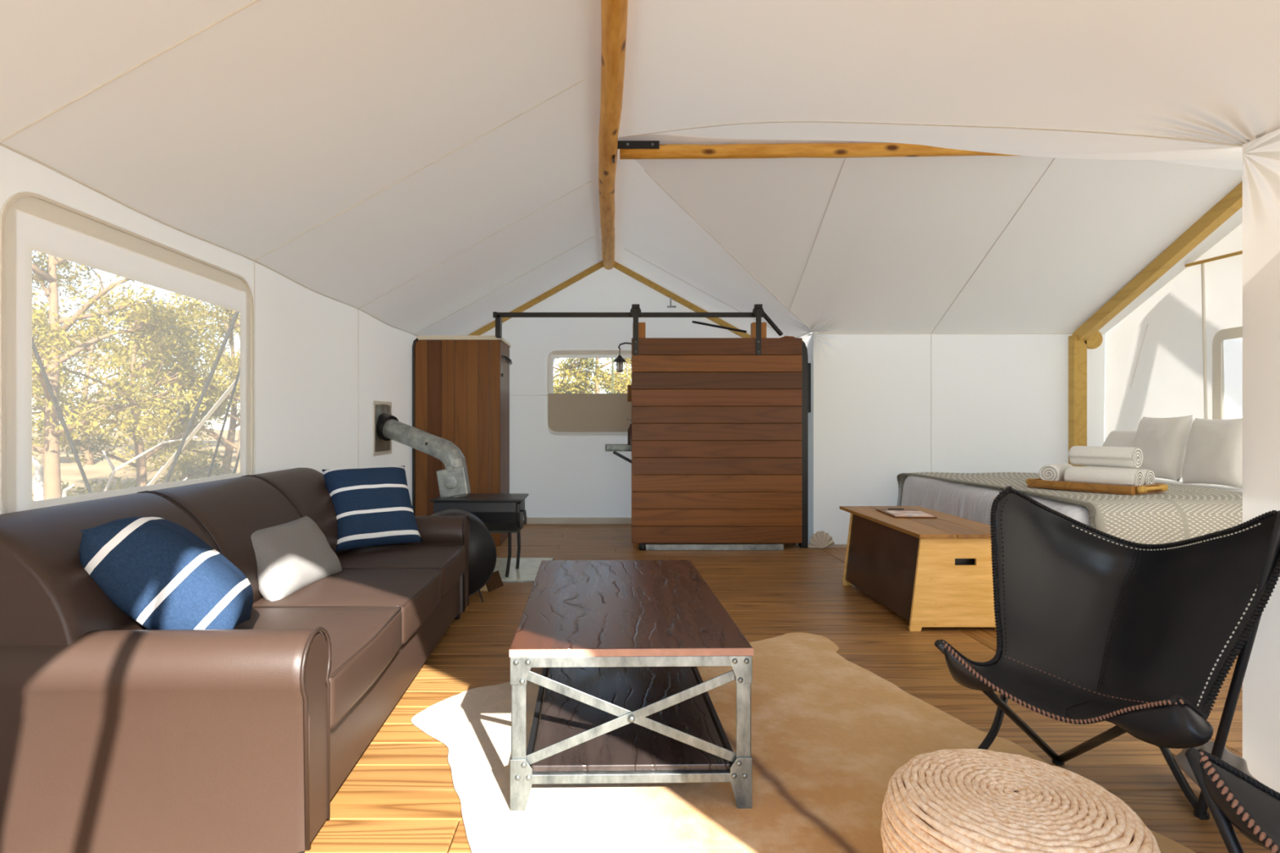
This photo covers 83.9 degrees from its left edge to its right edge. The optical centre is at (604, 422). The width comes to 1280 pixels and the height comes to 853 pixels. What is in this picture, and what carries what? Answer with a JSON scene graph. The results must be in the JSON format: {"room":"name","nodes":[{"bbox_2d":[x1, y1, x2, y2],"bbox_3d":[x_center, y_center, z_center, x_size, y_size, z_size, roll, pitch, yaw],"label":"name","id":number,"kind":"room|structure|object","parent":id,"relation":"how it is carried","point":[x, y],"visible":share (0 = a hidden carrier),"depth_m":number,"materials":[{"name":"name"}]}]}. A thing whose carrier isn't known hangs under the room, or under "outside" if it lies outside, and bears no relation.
{"room":"tent interior","nodes":[
{"label":"tent interior","id":0,"kind":"room"},
{"bbox_2d":[0,142,417,514],"bbox_3d":[-1.813,0.155,3.770,0.022,1.989,8.540,0,0,0],"label":"wall","id":1,"kind":"structure","parent":0,"point":[322,362],"depth_m":4.26,"materials":[{"name":"white fabric"}]},
{"bbox_2d":[0,191,253,514],"bbox_3d":[-1.806,-0.182,2.882,0.016,1.085,1.525,0,0,0],"label":"window","id":2,"kind":"structure","parent":1,"relation":"in","point":[29,221],"depth_m":2.37,"materials":[{"name":"white fabric"}]},
{"bbox_2d":[373,400,391,456],"bbox_3d":[-1.786,0.048,5.780,0.043,0.435,0.470,0,0,0],"label":"flange","id":3,"kind":"object","parent":1,"relation":"attached to","point":[380,447],"visible":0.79,"depth_m":5.69,"materials":[{"name":"metal"}]},
{"bbox_2d":[480,266,742,524],"bbox_3d":[0.055,-0.352,8.031,3.730,3.004,0.042,0,0,0],"label":"wall","id":4,"kind":"structure","parent":0,"point":[566,479],"depth_m":8.04,"materials":[{"name":"white fabric"}]},
{"bbox_2d":[546,350,632,435],"bbox_3d":[0.113,-0.333,8.025,1.515,0.965,0.038,0,0,0],"label":"window","id":5,"kind":"structure","parent":4,"relation":"in","point":[567,414],"depth_m":8.01,"materials":[{"name":"white fabric"}]},
{"bbox_2d":[467,260,750,337],"bbox_3d":[0.055,-1.298,7.957,3.697,1.046,0.085,0,0,0],"label":"frame","id":6,"kind":"object","parent":4,"relation":"attached to","point":[618,266],"visible":0.61,"depth_m":7.96,"materials":[{"name":"brown wood"}]},
{"bbox_2d":[0,0,1279,337],"bbox_3d":[1.394,-1.311,3.620,6.411,1.145,8.840,0,0,0],"label":"ceiling","id":7,"kind":"structure","parent":0,"point":[422,167],"depth_m":3.20,"materials":[{"name":"white fabric"}]},
{"bbox_2d":[598,0,627,269],"bbox_3d":[0.034,-1.774,3.631,0.154,0.132,8.663,0,0,0],"label":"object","id":8,"kind":"structure","parent":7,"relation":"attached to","point":[614,12],"depth_m":3.89,"materials":[{"name":"brown wood"}]},
{"bbox_2d":[613,140,1022,163],"bbox_3d":[1.452,-1.770,4.642,2.794,0.130,0.109,0,0,0],"label":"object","id":9,"kind":"structure","parent":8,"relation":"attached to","point":[628,149],"depth_m":4.61,"materials":[{"name":"brown wood"}]},
{"bbox_2d":[304,524,1271,852],"bbox_3d":[1.395,1.230,3.345,6.510,0.160,9.491,0,0,0],"label":"floor","id":10,"kind":"structure","parent":0,"point":[400,796],"depth_m":3.13,"materials":[{"name":"brown wood"}]},
{"bbox_2d":[0,467,470,852],"bbox_3d":[-1.267,0.699,3.014,1.006,0.901,2.499,0,0,-1],"label":"leather sofa","id":11,"kind":"object","parent":10,"relation":"on","point":[117,735],"visible":0.82,"depth_m":1.81,"materials":[{"name":"brown leather"}]},
{"bbox_2d":[0,493,216,646],"bbox_3d":[-1.550,0.576,2.192,0.403,0.648,0.781,0,0,-1],"label":"cushion","id":12,"kind":"object","parent":11,"relation":"on","point":[48,598],"depth_m":1.88,"materials":[{"name":"brown leather"}]},
{"bbox_2d":[78,516,253,630],"bbox_3d":[-1.305,0.479,2.160,0.434,0.414,0.434,0,0,-14],"label":"striped pillow","id":13,"kind":"object","parent":11,"relation":"on","point":[157,571],"visible":0.84,"depth_m":1.99,"materials":[{"name":"fabric"}]},
{"bbox_2d":[145,476,300,603],"bbox_3d":[-1.567,0.576,2.970,0.403,0.648,0.775,0,0,-1],"label":"cushion","id":14,"kind":"object","parent":11,"relation":"on","point":[228,511],"depth_m":2.81,"materials":[{"name":"brown leather"}]},
{"bbox_2d":[250,515,342,601],"bbox_3d":[-1.352,0.583,3.075,0.239,0.285,0.603,0,0,5],"label":"throw pillow","id":15,"kind":"object","parent":11,"relation":"on","point":[294,555],"visible":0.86,"depth_m":2.95,"materials":[{"name":"grey fabric"}]},
{"bbox_2d":[248,467,353,556],"bbox_3d":[-1.585,0.576,3.770,0.403,0.648,0.825,0,0,-1],"label":"cushion","id":16,"kind":"object","parent":11,"relation":"on","point":[305,488],"depth_m":3.59,"materials":[{"name":"brown leather"}]},
{"bbox_2d":[234,607,401,728],"bbox_3d":[-1.059,0.769,2.334,0.620,0.177,0.753,0,0,-1],"label":"seat cushion","id":17,"kind":"object","parent":11,"relation":"on","point":[364,641],"depth_m":2.37,"materials":[{"name":"brown leather"}]},
{"bbox_2d":[252,568,440,643],"bbox_3d":[-1.075,0.769,3.066,0.620,0.177,0.699,0,0,-1],"label":"seat cushion","id":18,"kind":"object","parent":11,"relation":"on","point":[417,592],"depth_m":2.92,"materials":[{"name":"brown leather"}]},
{"bbox_2d":[321,465,422,551],"bbox_3d":[-1.275,0.460,3.905,0.460,0.415,0.334,0,0,-35],"label":"striped pillow","id":19,"kind":"object","parent":11,"relation":"on","point":[373,507],"visible":0.98,"depth_m":3.83,"materials":[{"name":"blue fabric"}]},
{"bbox_2d":[337,545,465,597],"bbox_3d":[-1.090,0.769,3.750,0.620,0.177,0.658,0,0,-1],"label":"seat cushion","id":20,"kind":"object","parent":11,"relation":"on","point":[450,559],"depth_m":3.65,"materials":[{"name":"brown leather"}]},
{"bbox_2d":[412,335,511,546],"bbox_3d":[-1.350,0.172,6.923,0.870,1.955,0.674,0,0,0],"label":"wall","id":21,"kind":"structure","parent":10,"relation":"on","point":[460,384],"depth_m":6.60,"materials":[{"name":"brown wood"}]},
{"bbox_2d":[493,304,802,542],"bbox_3d":[0.388,0.014,6.610,2.805,2.162,0.382,0,0,0],"label":"barn door","id":22,"kind":"structure","parent":21,"relation":"in","point":[717,428],"depth_m":6.44,"materials":[{"name":"brown wood"}]},
{"bbox_2d":[430,509,496,602],"bbox_3d":[-0.985,0.866,4.620,0.538,0.570,0.300,0,0,-14],"label":"log holder","id":23,"kind":"object","parent":10,"relation":"on","point":[482,549],"visible":0.38,"depth_m":4.52,"materials":[{"name":"black metal"}]},
{"bbox_2d":[480,570,503,591],"bbox_3d":[-0.795,1.097,4.928,0.109,0.105,0.200,0,0,20],"label":"log","id":24,"kind":"object","parent":10,"relation":"on","point":[495,582],"visible":0.61,"depth_m":4.91,"materials":[{"name":"brown wood"}]},
{"bbox_2d":[493,557,553,582],"bbox_3d":[-1.065,1.142,5.530,1.280,0.016,0.860,0,0,0],"label":"hearth pad","id":25,"kind":"object","parent":10,"relation":"on","point":[528,569],"visible":0.2,"depth_m":5.48,"materials":[{"name":"stone"}]},
{"bbox_2d":[376,413,528,577],"bbox_3d":[-1.209,0.532,5.419,1.341,1.207,0.575,0,0,12],"label":"wood stove","id":26,"kind":"object","parent":25,"relation":"on","point":[500,513],"visible":0.91,"depth_m":5.29,"materials":[{"name":"black metal"}]},
{"bbox_2d":[639,542,783,550],"bbox_3d":[0.960,1.120,6.405,1.300,0.060,0.058,0,0,0],"label":"floor track","id":27,"kind":"object","parent":10,"relation":"on","point":[642,546],"visible":1,"depth_m":6.38,"materials":[{"name":"metal"}]},
{"bbox_2d":[632,322,808,547],"bbox_3d":[1.065,0.113,6.610,1.600,2.075,0.200,0,0,0],"label":"frame","id":28,"kind":"object","parent":10,"relation":"on","point":[642,326],"visible":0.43,"depth_m":6.51,"materials":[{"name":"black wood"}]},
{"bbox_2d":[411,632,1195,852],"bbox_3d":[0.421,1.145,2.512,2.331,0.007,2.710,0,0,0],"label":"cowhide rug","id":29,"kind":"object","parent":10,"relation":"on","point":[829,735],"visible":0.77,"depth_m":2.32,"materials":[{"name":"beige fur"}]},
{"bbox_2d":[509,560,753,811],"bbox_3d":[0.068,0.908,2.765,0.719,0.484,1.351,0,0,-1],"label":"coffee table","id":30,"kind":"object","parent":29,"relation":"on","point":[622,644],"visible":1,"depth_m":2.24,"materials":[{"name":"wood"}]},
{"bbox_2d":[532,666,729,772],"bbox_3d":[0.068,1.028,2.765,0.590,0.020,1.306,0,0,-1],"label":"shelf","id":31,"kind":"object","parent":30,"relation":"attached to","point":[632,747],"depth_m":2.40,"materials":[{"name":"brown wood"}]},
{"bbox_2d":[880,748,1160,852],"bbox_3d":[0.887,0.967,1.545,0.536,0.346,0.535,0,0,3],"label":"pouf","id":32,"kind":"object","parent":29,"relation":"on","point":[961,800],"visible":1,"depth_m":1.49,"materials":[{"name":"wicker"}]},
{"bbox_2d":[807,530,834,548],"bbox_3d":[1.979,1.070,6.482,0.244,0.156,0.051,0,0,0],"label":"seashell","id":33,"kind":"object","parent":10,"relation":"on","point":[820,540],"depth_m":6.48,"materials":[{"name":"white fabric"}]},
{"bbox_2d":[839,506,996,631],"bbox_3d":[1.986,0.881,4.530,0.613,0.538,1.320,0,0,0],"label":"storage chest","id":34,"kind":"object","parent":10,"relation":"on","point":[931,572],"visible":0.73,"depth_m":3.96,"materials":[{"name":"brown wood"}]},
{"bbox_2d":[875,507,937,518],"bbox_3d":[2.000,0.603,4.730,0.260,0.016,0.400,0,0,4],"label":"clipboard","id":35,"kind":"object","parent":34,"relation":"on","point":[889,508],"visible":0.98,"depth_m":4.71,"materials":[{"name":"brown metal"}]},
{"bbox_2d":[884,510,933,516],"bbox_3d":[1.996,0.599,4.670,0.234,0.004,0.264,0,0,7],"label":"magazine","id":36,"kind":"object","parent":35,"relation":"on","point":[905,513],"visible":1,"depth_m":4.63,"materials":[{"name":"white paper"}]},
{"bbox_2d":[901,472,1242,527],"bbox_3d":[3.523,0.795,5.130,1.914,0.710,2.319,0,0,0],"label":"bed","id":37,"kind":"object","parent":10,"relation":"on","point":[974,503],"visible":0.13,"depth_m":5.18,"materials":[{"name":"grey fabric"}]},
{"bbox_2d":[901,472,1094,527],"bbox_3d":[3.333,0.675,5.130,1.534,0.470,2.319,0,0,0],"label":"duvet","id":38,"kind":"object","parent":37,"relation":"on","point":[974,503],"depth_m":5.20,"materials":[{"name":"fabric"}]},
{"bbox_2d":[896,472,1242,544],"bbox_3d":[3.292,0.600,5.140,1.398,0.332,2.407,0,0,0],"label":"blanket","id":39,"kind":"object","parent":37,"relation":"on","point":[1180,513],"visible":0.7,"depth_m":4.01,"materials":[{"name":"grey fabric"}]},
{"bbox_2d":[1026,478,1168,494],"bbox_3d":[3.175,0.408,4.616,0.400,0.052,0.732,0,0,-29],"label":"wooden tray","id":40,"kind":"object","parent":39,"relation":"on","point":[1033,482],"visible":0.84,"depth_m":4.41,"materials":[{"name":"brown wood"}]},
{"bbox_2d":[1039,463,1072,481],"bbox_3d":[3.067,0.351,4.810,0.280,0.138,0.129,0,0,-36],"label":"rolled towel","id":41,"kind":"object","parent":40,"relation":"on","point":[1055,472],"visible":0.77,"depth_m":4.73,"materials":[{"name":"white fabric"}]},
{"bbox_2d":[1064,466,1143,486],"bbox_3d":[3.154,0.348,4.501,0.123,0.121,0.400,0,0,-32],"label":"rolled towel","id":42,"kind":"object","parent":40,"relation":"on","point":[1095,475],"visible":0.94,"depth_m":4.45,"materials":[{"name":"white fabric"}]},
{"bbox_2d":[1067,445,1142,467],"bbox_3d":[3.203,0.220,4.557,0.145,0.130,0.370,0,0,-31],"label":"rolled towel","id":43,"kind":"object","parent":42,"relation":"on","point":[1086,455],"visible":1,"depth_m":4.50,"materials":[{"name":"white fabric"}]},
{"bbox_2d":[1081,466,1155,484],"bbox_3d":[3.287,0.356,4.581,0.120,0.126,0.400,0,0,-29],"label":"rolled towel","id":44,"kind":"object","parent":40,"relation":"on","point":[1148,475],"visible":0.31,"depth_m":4.41,"materials":[{"name":"white fabric"}]},
{"bbox_2d":[1092,431,1137,468],"bbox_3d":[4.341,0.265,5.950,0.286,0.399,0.500,0,0,-2],"label":"bed pillow","id":45,"kind":"object","parent":37,"relation":"on","point":[1115,438],"visible":0.26,"depth_m":5.94,"materials":[{"name":"fabric"}]},
{"bbox_2d":[1129,414,1193,481],"bbox_3d":[4.257,0.195,5.450,0.231,0.497,0.495,0,0,3],"label":"bed pillow","id":46,"kind":"object","parent":37,"relation":"on","point":[1162,442],"visible":0.78,"depth_m":5.32,"materials":[{"name":"fabric"}]},
{"bbox_2d":[1182,417,1242,488],"bbox_3d":[4.268,0.205,4.950,0.220,0.490,0.504,0,0,3],"label":"bed pillow","id":47,"kind":"object","parent":37,"relation":"on","point":[1214,447],"visible":0.84,"depth_m":4.89,"materials":[{"name":"fabric"}]},
{"bbox_2d":[934,485,1279,820],"bbox_3d":[1.548,0.718,2.246,1.030,0.950,0.880,0,0,-33],"label":"chair","id":48,"kind":"object","parent":10,"relation":"on","point":[1093,625],"visible":0.99,"depth_m":2.29,"materials":[{"name":"black leather"}]},
{"bbox_2d":[1068,181,1242,466],"bbox_3d":[4.357,-0.254,5.550,0.265,2.809,1.860,0,0,0],"label":"frame post","id":49,"kind":"object","parent":10,"relation":"on","point":[1087,335],"visible":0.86,"depth_m":5.97,"materials":[{"name":"brown wood"}]},
{"bbox_2d":[1184,250,1242,418],"bbox_3d":[4.550,-0.044,5.030,0.040,2.388,1.061,0,0,0],"label":"rods","id":50,"kind":"object","parent":10,"relation":"on","point":[1202,262],"visible":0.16,"depth_m":5.40,"materials":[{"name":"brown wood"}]},
{"bbox_2d":[1173,741,1259,786],"bbox_3d":[1.864,1.059,2.159,0.034,0.177,0.346,0,0,0],"label":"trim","id":51,"kind":"structure","parent":10,"relation":"on","point":[1238,762],"depth_m":2.19,"materials":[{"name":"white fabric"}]},
{"bbox_2d":[1185,747,1279,852],"bbox_3d":[1.630,0.718,1.160,1.030,0.950,0.880,0,0,9],"label":"chair","id":52,"kind":"object","parent":10,"relation":"on","point":[1230,794],"visible":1,"depth_m":1.41,"materials":[{"name":"black leather"}]},
{"bbox_3d":[1.085,0.200,7.350,1.550,1.900,0.060,0,0,0],"label":"wall","id":53,"kind":"structure","parent":10,"relation":"on","visible":0},
{"bbox_2d":[605,444,631,463],"bbox_3d":[0.163,0.338,7.190,0.306,0.225,0.220,0,0,0],"label":"shelf","id":54,"kind":"object","parent":53,"relation":"attached to","point":[609,447],"visible":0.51,"depth_m":7.08,"materials":[{"name":"metal"}]},
{"bbox_2d":[605,444,631,451],"bbox_3d":[0.160,0.258,7.190,0.300,0.065,0.220,0,0,0],"label":"shelf board","id":55,"kind":"object","parent":54,"relation":"on","point":[609,447],"depth_m":7.08,"materials":[{"name":"metal"}]},
{"bbox_2d":[626,418,632,444],"bbox_3d":[0.267,0.121,7.192,0.078,0.310,0.072,0,0,39],"label":"soap bottle","id":56,"kind":"object","parent":54,"relation":"on","point":[629,429],"visible":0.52,"depth_m":7.16,"materials":[{"name":"orange glass"}]},
{"bbox_2d":[613,342,631,372],"bbox_3d":[0.218,-0.660,7.220,0.258,0.305,0.132,0,0,0],"label":"lantern","id":57,"kind":"object","parent":53,"relation":"hanging from","point":[619,360],"visible":0.86,"depth_m":7.20,"materials":[{"name":"black metal"}]},
{"bbox_2d":[613,355,626,362],"bbox_3d":[0.155,-0.649,7.220,0.132,0.072,0.132,0,0,0],"label":"hood","id":58,"kind":"object","parent":57,"relation":"attached to","point":[619,359],"depth_m":7.19,"materials":[{"name":"black metal"}]},
{"bbox_2d":[626,384,631,401],"bbox_3d":[0.273,-0.295,7.250,0.075,0.170,0.100,0,0,0],"label":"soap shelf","id":59,"kind":"object","parent":53,"relation":"attached to","point":[628,386],"visible":0.54,"depth_m":7.20,"materials":[{"name":"brown wood"}]},
{"bbox_2d":[799,331,813,543],"bbox_3d":[1.920,0.142,7.285,0.001,2.015,1.510,0,0,0],"label":"wall","id":60,"kind":"structure","parent":0,"point":[808,339],"depth_m":6.61,"materials":[{"name":"white fabric"}]},
{"bbox_2d":[808,363,810,413],"bbox_3d":[1.887,-0.320,6.680,0.060,0.460,0.160,0,0,0],"label":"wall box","id":61,"kind":"object","parent":60,"relation":"attached to","point":[809,364],"visible":0.22,"depth_m":6.60,"materials":[{"name":"black metal"}]},
{"bbox_2d":[813,331,1106,547],"bbox_3d":[3.260,0.152,6.530,2.680,1.995,0.040,0,0,0],"label":"wall","id":62,"kind":"structure","parent":0,"point":[886,406],"depth_m":6.54,"materials":[{"name":"white fabric"}]},
{"bbox_2d":[1104,222,1242,487],"bbox_3d":[4.597,-0.265,4.335,0.030,2.830,4.390,0,0,0],"label":"wall","id":63,"kind":"structure","parent":0,"point":[1154,355],"depth_m":5.74,"materials":[{"name":"white fabric"}]},
{"bbox_2d":[1212,326,1242,419],"bbox_3d":[4.592,-0.255,4.915,0.024,0.870,0.890,0,0,0],"label":"window","id":64,"kind":"structure","parent":63,"relation":"in","point":[1227,392],"depth_m":5.25,"materials":[{"name":"white fabric"}]},
{"bbox_2d":[1242,128,1279,793],"bbox_3d":[1.920,0.147,0.820,0.001,2.005,2.640,0,0,0],"label":"wall","id":65,"kind":"structure","parent":0,"point":[1261,155],"depth_m":2.08,"materials":[{"name":"white fabric"}]},
{"label":"outside","id":66,"kind":"structure","parent":0,"visible":0},
{"bbox_2d":[31,430,239,500],"bbox_3d":[0.000,0.988,12.500,90.000,0.862,85.000,0,0,0],"label":"ground","id":67,"kind":"structure","parent":66,"point":[70,473],"depth_m":14.67,"materials":[{"name":"beige soil"}]},
{"bbox_2d":[31,454,75,501],"bbox_3d":[-7.242,0.906,9.305,0.996,0.998,0.330,0,0,0],"label":"stump","id":68,"kind":"object","parent":67,"relation":"on","point":[37,478],"visible":0.25,"depth_m":9.28,"materials":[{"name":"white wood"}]},
{"bbox_2d":[31,299,132,433],"bbox_3d":[-14.988,-1.361,18.851,3.406,4.009,3.510,0,0,0],"label":"juniper tree","id":69,"kind":"object","parent":67,"relation":"on","point":[39,306],"visible":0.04,"depth_m":19.37,"materials":[{"name":"green plant"}]},
{"bbox_2d":[31,471,175,496],"bbox_3d":[-7.577,1.061,10.952,1.044,0.638,1.868,0,0,34],"label":"bush","id":70,"kind":"object","parent":67,"relation":"on","point":[118,486],"visible":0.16,"depth_m":10.72,"materials":[{"name":"green plant"}]},
{"bbox_2d":[31,284,182,465],"bbox_3d":[-10.891,-0.923,14.663,3.222,3.691,2.865,0,0,30],"label":"juniper tree","id":71,"kind":"object","parent":67,"relation":"on","point":[89,348],"visible":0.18,"depth_m":14.72,"materials":[{"name":"green plant"}]},
{"bbox_2d":[31,250,232,499],"bbox_3d":[-5.320,-0.939,7.272,3.751,4.677,3.491,0,0,0],"label":"juniper tree","id":72,"kind":"object","parent":67,"relation":"on","point":[51,349],"visible":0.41,"depth_m":7.06,"materials":[{"name":"green plant"}]},
{"bbox_2d":[31,290,239,487],"bbox_3d":[-6.620,-0.269,9.879,2.392,3.156,3.339,0,0,38],"label":"juniper tree","id":73,"kind":"object","parent":67,"relation":"on","point":[140,465],"visible":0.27,"depth_m":9.97,"materials":[{"name":"green plant"}]},
{"bbox_2d":[102,407,198,491],"bbox_3d":[-5.859,0.560,9.057,1.323,1.512,0.081,0,0,-6],"label":"dead branch","id":74,"kind":"object","parent":67,"relation":"on","point":[114,469],"visible":0.74,"depth_m":9.02,"materials":[{"name":"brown wood"}]},
{"bbox_2d":[111,440,222,472],"bbox_3d":[-8.653,0.761,14.436,1.818,0.855,1.770,0,0,0],"label":"bush","id":75,"kind":"object","parent":67,"relation":"on","point":[131,452],"visible":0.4,"depth_m":14.14,"materials":[{"name":"green plant"}]},
{"bbox_2d":[146,466,187,485],"bbox_3d":[-5.902,0.951,9.129,1.414,0.772,0.125,0,0,-6],"label":"dead branch","id":76,"kind":"object","parent":67,"relation":"on","point":[162,466],"visible":0.19,"depth_m":9.09,"materials":[{"name":"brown wood"}]},
{"bbox_2d":[110,310,239,473],"bbox_3d":[-4.682,-0.263,9.325,2.606,3.411,2.269,0,0,24],"label":"juniper tree","id":77,"kind":"object","parent":67,"relation":"on","point":[221,411],"visible":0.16,"depth_m":9.10,"materials":[{"name":"green plant"}]},
{"bbox_2d":[115,338,239,449],"bbox_3d":[-10.686,-0.739,18.671,3.592,2.964,3.130,0,0,-32],"label":"juniper tree","id":78,"kind":"object","parent":67,"relation":"on","point":[158,388],"visible":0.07,"depth_m":18.24,"materials":[{"name":"green plant"}]},
{"bbox_2d":[119,295,239,475],"bbox_3d":[-6.660,-0.770,12.713,3.639,3.953,2.394,0,0,-4],"label":"juniper tree","id":79,"kind":"object","parent":67,"relation":"on","point":[233,423],"visible":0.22,"depth_m":12.49,"materials":[{"name":"green plant"}]},
{"bbox_2d":[163,311,239,483],"bbox_3d":[-2.582,0.347,4.200,1.453,2.306,0.022,0,0,25],"label":"rope","id":80,"kind":"object","parent":67,"relation":"on","point":[237,313],"visible":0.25,"depth_m":4.07,"materials":[{"name":"grey fabric"}]},
{"bbox_2d":[196,313,239,424],"bbox_3d":[-7.846,-1.365,17.078,3.254,4.559,3.418,0,0,0],"label":"juniper tree","id":81,"kind":"object","parent":67,"relation":"on","point":[237,330],"visible":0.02,"depth_m":16.19,"materials":[{"name":"green plant"}]},
{"bbox_2d":[207,365,239,477],"bbox_3d":[-2.384,0.348,4.274,1.024,2.303,0.021,0,0,27],"label":"rope","id":82,"kind":"object","parent":67,"relation":"on","point":[238,371],"visible":0.18,"depth_m":4.21,"materials":[{"name":"grey fabric"}]},
{"bbox_2d":[232,448,239,473],"bbox_3d":[-2.373,0.348,4.550,1.031,2.303,0.021,0,0,30],"label":"rope","id":83,"kind":"object","parent":67,"relation":"on","point":[238,455],"visible":0.04,"depth_m":4.53,"materials":[{"name":"grey"}]},
{"bbox_2d":[553,358,617,393],"bbox_3d":[-1.142,-0.379,12.487,2.716,3.503,2.326,0,0,0],"label":"juniper tree","id":84,"kind":"object","parent":67,"relation":"on","point":[579,386],"visible":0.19,"depth_m":11.65,"materials":[{"name":"green plant"}]},
{"bbox_2d":[553,358,631,393],"bbox_3d":[0.051,-0.951,16.422,3.503,4.147,3.227,0,0,0],"label":"juniper tree","id":85,"kind":"object","parent":67,"relation":"on","point":[597,387],"visible":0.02,"depth_m":16.10,"materials":[{"name":"green plant"}]},
{"bbox_2d":[582,358,631,393],"bbox_3d":[1.217,-0.490,12.741,3.179,3.619,1.924,0,0,-30],"label":"juniper tree","id":86,"kind":"object","parent":67,"relation":"on","point":[620,387],"visible":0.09,"depth_m":12.56,"materials":[{"name":"green plant"}]},
{"bbox_2d":[611,358,613,393],"bbox_3d":[0.100,0.120,8.601,0.027,2.600,0.027,0,0,0],"label":"rope","id":87,"kind":"object","parent":67,"relation":"on","point":[612,359],"visible":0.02,"depth_m":8.59,"materials":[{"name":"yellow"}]},
{"bbox_3d":[-2.700,0.370,3.200,0.057,2.100,0.060,0,0,0],"label":"pole","id":88,"kind":"object","parent":67,"relation":"on","visible":0},
{"bbox_2d":[31,336,92,493],"bbox_3d":[-2.782,0.407,3.852,0.022,2.184,1.329,0,0,-7],"label":"rope","id":89,"kind":"object","parent":88,"relation":"attached to","point":[33,346],"visible":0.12,"depth_m":3.59,"materials":[{"name":"grey fabric"}]},
{"bbox_3d":[-2.700,0.295,6.000,0.076,2.250,0.080,0,0,0],"label":"pole","id":90,"kind":"object","parent":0,"visible":0},
{"bbox_2d":[148,375,239,484],"bbox_3d":[-4.269,0.303,7.168,3.915,2.270,0.044,0,0,37],"label":"strap","id":91,"kind":"object","parent":90,"relation":"attached to","point":[229,389],"visible":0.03,"depth_m":6.92,"materials":[{"name":"white fabric"}]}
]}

